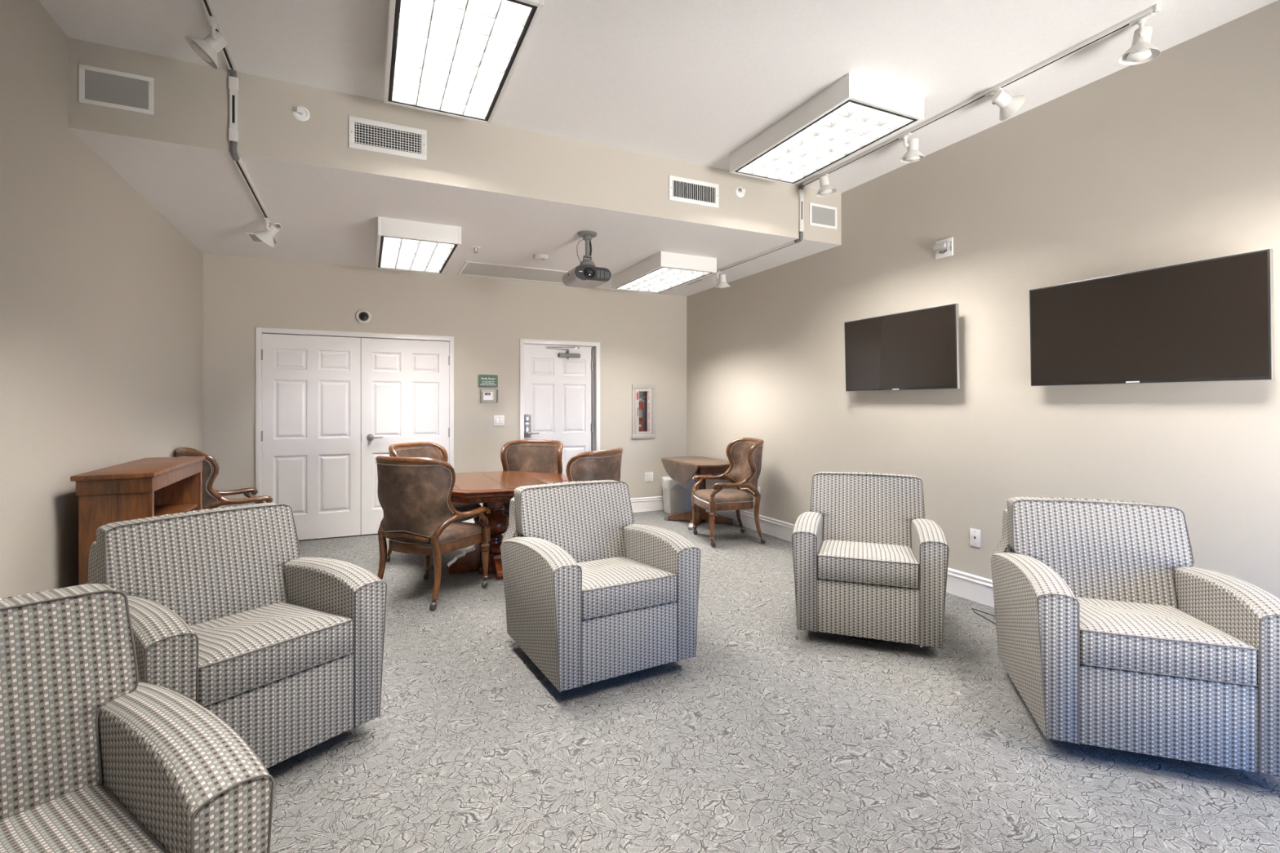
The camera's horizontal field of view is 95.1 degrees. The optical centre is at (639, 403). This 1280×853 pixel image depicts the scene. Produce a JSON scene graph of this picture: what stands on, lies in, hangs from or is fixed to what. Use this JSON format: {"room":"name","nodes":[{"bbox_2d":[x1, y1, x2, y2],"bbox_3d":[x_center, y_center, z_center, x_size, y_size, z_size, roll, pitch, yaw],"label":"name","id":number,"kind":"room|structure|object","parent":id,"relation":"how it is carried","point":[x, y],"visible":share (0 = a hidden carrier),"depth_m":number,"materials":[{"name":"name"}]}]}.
{"room":"community lounge","nodes":[
{"label":"community lounge","id":0,"kind":"room"},
{"bbox_2d":[0,0,203,598],"bbox_3d":[-2.433,-0.300,1.855,0.120,3.300,8.068,0,0,-25],"label":"wall","id":1,"kind":"structure","parent":0,"point":[101,295],"depth_m":2.91,"materials":[{"name":"beige paint"}]},
{"bbox_2d":[203,253,686,507],"bbox_3d":[-1.744,-0.022,6.570,5.140,2.745,0.120,0,0,-25],"label":"wall","id":2,"kind":"structure","parent":0,"point":[642,336],"depth_m":6.44,"materials":[{"name":"beige paint"}]},
{"bbox_2d":[255,327,453,540],"bbox_3d":[-2.859,0.310,6.009,1.819,2.080,0.188,0,0,-25],"label":"door","id":3,"kind":"structure","parent":2,"relation":"in","point":[329,403],"depth_m":5.90,"materials":[{"name":"white paint"}]},
{"bbox_2d":[355,309,371,324],"bbox_3d":[-2.814,-0.890,5.967,0.148,0.148,0.080,0,0,-25],"label":"dome camera","id":4,"kind":"object","parent":2,"relation":"attached to","point":[362,316],"visible":1,"depth_m":5.95,"materials":[{"name":"white plastic"}]},
{"bbox_2d":[482,391,493,399],"bbox_3d":[-1.688,-0.087,6.513,0.114,0.092,0.032,0,0,-25],"label":"thermostat","id":5,"kind":"object","parent":2,"relation":"attached to","point":[486,395],"visible":1,"depth_m":6.50,"materials":[{"name":"white plastic"}]},
{"bbox_2d":[478,374,497,387],"bbox_3d":[-1.692,-0.252,6.524,0.216,0.144,0.008,0,0,-25],"label":"room sign","id":6,"kind":"object","parent":2,"relation":"attached to","point":[484,380],"visible":1,"depth_m":6.52,"materials":[{"name":"green"}]},
{"bbox_2d":[480,388,497,403],"bbox_3d":[-1.673,-0.090,6.503,0.186,0.161,0.062,0,0,-25],"label":"thermostat cover","id":7,"kind":"object","parent":2,"relation":"attached to","point":[489,388],"visible":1,"depth_m":6.51,"materials":[{"name":"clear plastic"}]},
{"bbox_2d":[493,415,504,426],"bbox_3d":[-1.581,0.188,6.576,0.118,0.115,0.008,0,0,-25],"label":"light switch","id":8,"kind":"object","parent":2,"relation":"attached to","point":[498,420],"visible":1,"depth_m":6.58,"materials":[{"name":"white plastic"}]},
{"bbox_2d":[520,338,599,475],"bbox_3d":[-0.947,0.304,6.923,0.976,2.092,0.200,0,0,-25],"label":"door","id":9,"kind":"structure","parent":2,"relation":"in","point":[560,380],"depth_m":6.94,"materials":[{"name":"white wood"}]},
{"bbox_2d":[462,496,663,523],"bbox_3d":[-1.714,1.262,6.507,5.140,0.175,0.020,0,0,-25],"label":"baseboard","id":10,"kind":"structure","parent":2,"relation":"attached to","point":[656,503],"depth_m":7.34,"materials":[{"name":"white paint"}]},
{"bbox_2d":[631,383,655,439],"bbox_3d":[0.028,0.094,7.377,0.324,0.684,0.136,0,0,-25],"label":"fire extinguisher cabinet","id":11,"kind":"object","parent":2,"relation":"attached to","point":[638,390],"visible":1,"depth_m":7.36,"materials":[{"name":"white metal"}]},
{"bbox_2d":[639,395,646,431],"bbox_3d":[0.014,0.134,7.370,0.125,0.480,0.089,0,0,5],"label":"fire extinguisher","id":12,"kind":"object","parent":11,"relation":"in","point":[641,403],"visible":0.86,"depth_m":7.34,"materials":[{"name":"red metal"}]},
{"bbox_2d":[644,471,653,481],"bbox_3d":[0.115,0.920,7.373,0.117,0.117,0.009,0,0,-25],"label":"wall outlet","id":13,"kind":"object","parent":2,"relation":"attached to","point":[648,476],"visible":1,"depth_m":7.37,"materials":[{"name":"white plastic"}]},
{"bbox_2d":[68,127,839,296],"bbox_3d":[-1.165,-1.445,5.338,5.140,0.100,2.844,0,0,-25],"label":"ceiling","id":14,"kind":"structure","parent":0,"point":[326,215],"depth_m":4.39,"materials":[{"name":"white paint"}]},
{"bbox_2d":[246,232,279,244],"bbox_3d":[-3.175,-1.392,4.936,0.197,0.006,0.275,0,0,-25],"label":"ceiling vent","id":15,"kind":"object","parent":14,"relation":"in","point":[253,237],"visible":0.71,"depth_m":4.94,"materials":[{"name":"white metal"}]},
{"bbox_2d":[274,222,282,228],"bbox_3d":[-2.828,-1.392,4.579,0.042,0.006,0.125,0,0,-25],"label":"plate","id":16,"kind":"object","parent":14,"relation":"attached to","point":[277,224],"visible":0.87,"depth_m":4.58,"materials":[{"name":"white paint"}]},
{"bbox_2d":[375,216,461,274],"bbox_3d":[-1.931,-1.327,5.023,0.600,0.137,1.185,0,0,-25],"label":"ceiling light","id":17,"kind":"object","parent":14,"relation":"attached to","point":[404,245],"visible":1,"depth_m":4.70,"materials":[{"name":"white"}]},
{"bbox_2d":[471,246,480,253],"bbox_3d":[-1.466,-1.371,5.227,0.086,0.048,0.086,0,0,-25],"label":"sprinkler","id":18,"kind":"object","parent":14,"relation":"attached to","point":[475,248],"visible":1,"depth_m":5.22,"materials":[{"name":"white metal"}]},
{"bbox_2d":[457,261,568,284],"bbox_3d":[-1.280,-1.391,6.260,1.210,0.007,0.620,0,0,-25],"label":"ceiling access panel","id":19,"kind":"object","parent":14,"relation":"attached to","point":[472,268],"visible":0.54,"depth_m":6.20,"materials":[{"name":"white paint"}]},
{"bbox_2d":[533,253,548,260],"bbox_3d":[-0.932,-1.375,5.516,0.136,0.039,0.136,0,0,-25],"label":"smoke detector","id":20,"kind":"object","parent":14,"relation":"attached to","point":[537,256],"visible":1,"depth_m":5.47,"materials":[{"name":"white plastic"}]},
{"bbox_2d":[576,230,596,266],"bbox_3d":[-0.430,-1.252,4.793,0.158,0.285,0.157,0,0,11],"label":"mount","id":21,"kind":"object","parent":14,"relation":"attached to","point":[587,235],"visible":0.95,"depth_m":4.76,"materials":[{"name":"grey paint"}]},
{"bbox_2d":[562,265,611,288],"bbox_3d":[-0.438,-1.046,4.809,0.323,0.129,0.333,0,0,-25],"label":"projector","id":22,"kind":"object","parent":21,"relation":"hanging from","point":[581,276],"visible":1,"depth_m":4.70,"materials":[{"name":"grey plastic"}]},
{"bbox_2d":[596,270,609,278],"bbox_3d":[-0.294,-1.038,4.707,0.107,0.057,0.002,0,0,-25],"label":"vent","id":23,"kind":"object","parent":22,"relation":"attached to","point":[600,273],"depth_m":4.71,"materials":[{"name":"grey paint"}]},
{"bbox_2d":[611,251,716,293],"bbox_3d":[0.211,-1.327,6.019,0.600,0.137,1.185,0,0,-25],"label":"ceiling light","id":24,"kind":"object","parent":14,"relation":"attached to","point":[662,272],"visible":1,"depth_m":5.75,"materials":[{"name":"white"}]},
{"bbox_2d":[686,279,702,284],"bbox_3d":[0.623,-1.392,6.713,0.030,0.006,0.310,0,0,-25],"label":"ceiling vent","id":25,"kind":"object","parent":14,"relation":"in","point":[700,279],"visible":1,"depth_m":6.69,"materials":[{"name":"white paint"}]},
{"bbox_2d":[68,37,840,244],"bbox_3d":[-0.580,-1.673,4.095,5.140,0.554,0.100,0,0,-25],"label":"wall","id":26,"kind":"structure","parent":0,"point":[191,100],"depth_m":3.69,"materials":[{"name":"beige paint"}]},
{"bbox_2d":[79,63,153,115],"bbox_3d":[-2.708,-1.626,3.035,0.301,0.194,0.009,0,0,-25],"label":"air vent","id":27,"kind":"object","parent":26,"relation":"in","point":[100,86],"visible":1,"depth_m":3.03,"materials":[{"name":"white metal"}]},
{"bbox_2d":[84,69,148,109],"bbox_3d":[-2.709,-1.626,3.037,0.257,0.150,0.005,0,0,-25],"label":"grille","id":28,"kind":"object","parent":27,"relation":"attached to","point":[105,87],"depth_m":3.03,"materials":[{"name":"grey metal"}]},
{"bbox_2d":[293,106,310,120],"bbox_3d":[-1.949,-1.680,3.370,0.086,0.086,0.048,0,0,-25],"label":"sprinkler","id":29,"kind":"object","parent":26,"relation":"attached to","point":[300,113],"visible":1,"depth_m":3.38,"materials":[{"name":"white plastic"}]},
{"bbox_2d":[348,115,426,159],"bbox_3d":[-1.537,-1.623,3.584,0.438,0.188,0.010,0,0,-25],"label":"air vent","id":30,"kind":"object","parent":26,"relation":"in","point":[397,140],"visible":1,"depth_m":3.58,"materials":[{"name":"white metal"}]},
{"bbox_2d":[668,174,719,208],"bbox_3d":[0.418,-1.629,4.504,0.440,0.185,0.010,0,0,-25],"label":"air vent","id":31,"kind":"object","parent":26,"relation":"in","point":[688,190],"visible":1,"depth_m":4.50,"materials":[{"name":"white metal"}]},
{"bbox_2d":[735,186,745,197],"bbox_3d":[0.812,-1.696,4.668,0.086,0.086,0.048,0,0,-25],"label":"sprinkler","id":32,"kind":"object","parent":26,"relation":"attached to","point":[740,191],"visible":1,"depth_m":4.68,"materials":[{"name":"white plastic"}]},
{"bbox_2d":[808,202,836,229],"bbox_3d":[1.581,-1.618,5.051,0.304,0.190,0.009,0,0,-25],"label":"air vent","id":33,"kind":"object","parent":26,"relation":"in","point":[820,215],"visible":1,"depth_m":5.05,"materials":[{"name":"white metal"}]},
{"bbox_2d":[811,205,835,226],"bbox_3d":[1.580,-1.618,5.053,0.260,0.146,0.005,0,0,-25],"label":"grille","id":34,"kind":"object","parent":33,"relation":"attached to","point":[821,215],"depth_m":5.05,"materials":[{"name":"grey metal"}]},
{"bbox_2d":[38,0,1277,193],"bbox_3d":[0.552,-1.899,1.687,5.140,0.100,5.223,0,0,-25],"label":"ceiling","id":35,"kind":"structure","parent":0,"point":[695,82],"depth_m":3.08,"materials":[{"name":"white paint"}]},
{"bbox_2d":[200,0,272,225],"bbox_3d":[-2.020,-1.610,2.757,0.042,0.485,3.834,0,0,-25],"label":"track","id":36,"kind":"object","parent":35,"relation":"attached to","point":[207,5],"visible":0.94,"depth_m":3.23,"materials":[{"name":"white metal"}]},
{"bbox_2d":[185,15,227,69],"bbox_3d":[-2.094,-1.733,2.823,0.164,0.189,0.155,0,0,-3],"label":"track spotlight","id":37,"kind":"object","parent":36,"relation":"attached to","point":[207,48],"visible":1,"depth_m":2.81,"materials":[{"name":"white metal"}]},
{"bbox_2d":[253,217,279,247],"bbox_3d":[-2.810,-1.278,4.411,0.168,0.189,0.158,0,0,15],"label":"track spotlight","id":38,"kind":"object","parent":36,"relation":"attached to","point":[267,236],"visible":1,"depth_m":4.38,"materials":[{"name":"white metal"}]},
{"bbox_2d":[383,0,543,124],"bbox_3d":[-0.935,-1.781,2.925,0.600,0.137,1.185,0,0,-25],"label":"ceiling light","id":39,"kind":"object","parent":35,"relation":"attached to","point":[460,59],"visible":1,"depth_m":2.89,"materials":[{"name":"white plastic"}]},
{"bbox_2d":[729,72,924,185],"bbox_3d":[1.186,-1.781,3.933,0.600,0.137,1.185,0,0,-25],"label":"ceiling light","id":40,"kind":"object","parent":35,"relation":"attached to","point":[854,113],"visible":1,"depth_m":3.73,"materials":[{"name":"white plastic"}]},
{"bbox_2d":[712,4,1160,274],"bbox_3d":[1.583,-1.610,4.460,0.042,0.485,3.859,0,0,-25],"label":"track","id":41,"kind":"object","parent":35,"relation":"attached to","point":[1155,8],"visible":0.9,"depth_m":3.61,"materials":[{"name":"white metal"}]},
{"bbox_2d":[714,271,730,288],"bbox_3d":[0.863,-1.288,6.098,0.158,0.170,0.158,0,0,-25],"label":"track spotlight","id":42,"kind":"object","parent":41,"relation":"attached to","point":[722,283],"visible":0.99,"depth_m":6.06,"materials":[{"name":"white metal"}]},
{"bbox_2d":[815,173,836,196],"bbox_3d":[1.473,-1.743,4.639,0.157,0.170,0.159,0,0,34],"label":"track spotlight","id":43,"kind":"object","parent":41,"relation":"attached to","point":[825,189],"visible":1,"depth_m":4.62,"materials":[{"name":"white metal"}]},
{"bbox_2d":[898,132,925,162],"bbox_3d":[1.857,-1.743,3.995,0.160,0.169,0.159,0,0,-25],"label":"track spotlight","id":44,"kind":"object","parent":41,"relation":"attached to","point":[913,153],"visible":1,"depth_m":3.96,"materials":[{"name":"white metal"}]},
{"bbox_2d":[985,87,1025,120],"bbox_3d":[2.118,-1.736,3.397,0.166,0.183,0.154,0,0,3],"label":"track spotlight","id":45,"kind":"object","parent":41,"relation":"attached to","point":[1008,105],"visible":1,"depth_m":3.35,"materials":[{"name":"white metal"}]},
{"bbox_2d":[1117,11,1160,65],"bbox_3d":[2.402,-1.743,2.821,0.160,0.169,0.159,0,0,-25],"label":"track spotlight","id":46,"kind":"object","parent":41,"relation":"attached to","point":[1141,51],"visible":1,"depth_m":2.79,"materials":[{"name":"white metal"}]},
{"bbox_2d":[266,510,1279,852],"bbox_3d":[-0.053,1.400,2.974,5.380,0.100,8.068,0,0,-25],"label":"floor","id":47,"kind":"structure","parent":0,"point":[776,736],"depth_m":2.27,"materials":[{"name":"carpet"}]},
{"bbox_2d":[0,583,274,852],"bbox_3d":[-1.313,0.903,1.089,0.880,0.895,0.797,0,0,35],"label":"armchair","id":48,"kind":"object","parent":47,"relation":"on","point":[95,757],"visible":1,"depth_m":1.27,"materials":[{"name":"fabric"}]},
{"bbox_2d":[0,583,136,821],"bbox_3d":[-1.498,0.674,1.218,0.259,0.432,0.676,0,0,35],"label":"cushion","id":49,"kind":"object","parent":48,"relation":"on","point":[68,655],"depth_m":1.34,"materials":[{"name":"fabric"}]},
{"bbox_2d":[0,785,164,852],"bbox_3d":[-1.204,0.902,1.013,0.607,0.151,0.516,0,0,35],"label":"seat cushion","id":50,"kind":"object","parent":48,"relation":"on","point":[34,819],"depth_m":1.21,"materials":[{"name":"fabric"}]},
{"bbox_2d":[70,456,205,585],"bbox_3d":[-2.814,0.849,3.356,0.322,1.003,1.053,0,0,-25],"label":"bookcase","id":51,"kind":"object","parent":47,"relation":"on","point":[145,487],"visible":0.47,"depth_m":2.94,"materials":[{"name":"brown wood"}]},
{"bbox_2d":[174,447,273,509],"bbox_3d":[-3.402,0.851,4.796,0.633,0.998,0.662,0,0,-43],"label":"carved armchair","id":52,"kind":"object","parent":47,"relation":"on","point":[211,497],"visible":0.3,"depth_m":4.51,"materials":[{"name":"brown wood"}]},
{"bbox_2d":[86,502,386,768],"bbox_3d":[-1.629,0.903,2.334,0.880,0.895,0.797,0,0,34],"label":"armchair","id":53,"kind":"object","parent":47,"relation":"on","point":[227,615],"visible":0.77,"depth_m":2.26,"materials":[{"name":"fabric"}]},
{"bbox_2d":[96,502,299,626],"bbox_3d":[-1.815,0.674,2.460,0.259,0.432,0.676,0,0,34],"label":"cushion","id":54,"kind":"object","parent":53,"relation":"on","point":[203,566],"depth_m":2.40,"materials":[{"name":"fabric"}]},
{"bbox_2d":[188,602,352,706],"bbox_3d":[-1.518,0.902,2.259,0.607,0.151,0.516,0,0,34],"label":"seat cushion","id":55,"kind":"object","parent":53,"relation":"on","point":[245,649],"depth_m":2.14,"materials":[{"name":"fabric"}]},
{"bbox_2d":[375,455,490,610],"bbox_3d":[-1.492,0.851,4.145,0.662,0.998,0.633,0,0,23],"label":"carved armchair","id":56,"kind":"object","parent":47,"relation":"on","point":[415,494],"visible":0.98,"depth_m":3.90,"materials":[{"name":"leather"}]},
{"bbox_2d":[386,441,480,568],"bbox_3d":[-1.830,0.851,5.138,0.633,0.998,0.662,0,0,23],"label":"carved armchair","id":57,"kind":"object","parent":47,"relation":"on","point":[422,449],"visible":0.29,"depth_m":5.26,"materials":[{"name":"brown wood"}]},
{"bbox_2d":[446,471,568,578],"bbox_3d":[-1.202,0.987,4.818,1.293,0.725,1.293,0,0,-25],"label":"table","id":58,"kind":"object","parent":47,"relation":"on","point":[492,489],"visible":0.56,"depth_m":4.69,"materials":[{"name":"brown wood"}]},
{"bbox_2d":[482,440,563,517],"bbox_3d":[-1.051,0.851,5.431,0.662,0.998,0.633,0,0,13],"label":"carved armchair","id":59,"kind":"object","parent":47,"relation":"on","point":[526,455],"visible":0.32,"depth_m":5.66,"materials":[{"name":"brown leather"}]},
{"bbox_2d":[565,447,622,481],"bbox_3d":[-0.477,0.851,4.701,0.633,0.998,0.662,0,0,29],"label":"carved armchair","id":60,"kind":"object","parent":47,"relation":"on","point":[602,464],"visible":0.3,"depth_m":4.41,"materials":[{"name":"brown leather"}]},
{"bbox_2d":[500,480,701,693],"bbox_3d":[-0.254,0.903,3.151,0.797,0.895,0.880,0,0,-30],"label":"armchair","id":61,"kind":"object","parent":47,"relation":"on","point":[593,594],"visible":1,"depth_m":2.90,"materials":[{"name":"fabric"}]},
{"bbox_2d":[514,480,632,563],"bbox_3d":[-0.366,0.674,3.346,0.676,0.432,0.259,0,0,-30],"label":"backrest","id":62,"kind":"object","parent":61,"relation":"on","point":[592,521],"depth_m":3.28,"materials":[{"name":"fabric"}]},
{"bbox_2d":[577,556,676,618],"bbox_3d":[-0.188,0.902,3.036,0.516,0.151,0.607,0,0,-30],"label":"seat cushion","id":63,"kind":"object","parent":61,"relation":"on","point":[611,587],"depth_m":2.82,"materials":[{"name":"fabric"}]},
{"bbox_2d":[660,475,694,513],"bbox_3d":[0.490,1.132,7.336,0.434,0.436,0.284,0,0,-19],"label":"waste bin","id":64,"kind":"object","parent":47,"relation":"on","point":[677,496],"visible":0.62,"depth_m":7.22,"materials":[{"name":"white plastic"}]},
{"bbox_2d":[661,456,737,530],"bbox_3d":[0.686,0.996,6.660,0.646,0.708,1.000,0,0,-25],"label":"table","id":65,"kind":"object","parent":47,"relation":"on","point":[681,469],"visible":0.77,"depth_m":6.55,"materials":[{"name":"brown wood"}]},
{"bbox_2d":[691,437,765,546],"bbox_3d":[0.893,0.851,5.842,0.633,0.998,0.662,0,0,-12],"label":"carved armchair","id":66,"kind":"object","parent":47,"relation":"on","point":[744,455],"visible":1,"depth_m":5.66,"materials":[{"name":"brown leather"}]},
{"bbox_2d":[791,471,949,648],"bbox_3d":[1.386,0.903,3.592,0.797,0.895,0.880,0,0,21],"label":"armchair","id":67,"kind":"object","parent":47,"relation":"on","point":[869,564],"visible":1,"depth_m":3.27,"materials":[{"name":"fabric"}]},
{"bbox_2d":[811,471,924,546],"bbox_3d":[1.465,0.674,3.803,0.676,0.432,0.259,0,0,21],"label":"cushion","id":68,"kind":"object","parent":67,"relation":"on","point":[868,508],"depth_m":3.73,"materials":[{"name":"fabric"}]},
{"bbox_2d":[817,539,919,588],"bbox_3d":[1.339,0.902,3.467,0.516,0.151,0.607,0,0,21],"label":"seat cushion","id":69,"kind":"object","parent":67,"relation":"on","point":[868,563],"depth_m":3.22,"materials":[{"name":"fabric"}]},
{"bbox_2d":[971,608,995,624],"bbox_3d":[2.195,1.329,3.550,0.277,0.036,0.360,0,0,21],"label":"cord","id":70,"kind":"object","parent":47,"relation":"on","point":[972,609],"visible":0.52,"depth_m":3.71,"materials":[{"name":"black plastic"}]},
{"bbox_2d":[990,497,1279,777],"bbox_3d":[2.038,0.903,2.518,0.797,0.895,0.880,0,0,20],"label":"armchair","id":71,"kind":"object","parent":47,"relation":"on","point":[1109,633],"visible":1,"depth_m":2.21,"materials":[{"name":"fabric"}]},
{"bbox_2d":[1006,497,1192,608],"bbox_3d":[2.115,0.674,2.729,0.676,0.432,0.259,0,0,20],"label":"cushion","id":72,"kind":"object","parent":71,"relation":"on","point":[1129,552],"depth_m":2.65,"materials":[{"name":"fabric"}]},
{"bbox_2d":[1075,596,1257,684],"bbox_3d":[1.993,0.902,2.392,0.516,0.151,0.607,0,0,20],"label":"seat cushion","id":73,"kind":"object","parent":71,"relation":"on","point":[1171,638],"depth_m":2.15,"materials":[{"name":"fabric"}]},
{"bbox_2d":[686,0,1279,599],"bbox_3d":[2.327,-0.300,4.093,0.120,3.300,8.068,0,0,-25],"label":"wall","id":74,"kind":"structure","parent":0,"point":[1173,157],"depth_m":3.67,"materials":[{"name":"beige paint"}]},
{"bbox_2d":[706,509,994,607],"bbox_3d":[2.263,1.262,4.063,0.020,0.175,7.828,0,0,-25],"label":"baseboard","id":75,"kind":"structure","parent":74,"relation":"attached to","point":[974,588],"depth_m":4.16,"materials":[{"name":"white paint"}]},
{"bbox_2d":[844,302,959,391],"bbox_3d":[2.000,-0.401,4.535,0.093,0.592,1.042,0,0,-25],"label":"television","id":76,"kind":"object","parent":74,"relation":"attached to","point":[917,349],"visible":1,"depth_m":4.43,"materials":[{"name":"black metal"}]},
{"bbox_2d":[933,236,953,259],"bbox_3d":[2.173,-1.120,4.213,0.055,0.130,0.136,0,0,-25],"label":"fire alarm strobe","id":77,"kind":"object","parent":74,"relation":"attached to","point":[944,248],"visible":1,"depth_m":4.20,"materials":[{"name":"white plastic"}]},
{"bbox_2d":[969,528,980,547],"bbox_3d":[2.295,0.917,4.011,0.008,0.122,0.076,0,0,-25],"label":"wall jack plate","id":78,"kind":"object","parent":74,"relation":"attached to","point":[975,534],"visible":1,"depth_m":4.01,"materials":[{"name":"white plastic"}]},
{"bbox_2d":[1029,248,1274,386],"bbox_3d":[2.656,-0.406,3.139,0.093,0.594,1.060,0,0,-25],"label":"television","id":79,"kind":"object","parent":74,"relation":"attached to","point":[1211,319],"visible":1,"depth_m":3.01,"materials":[{"name":"black metal"}]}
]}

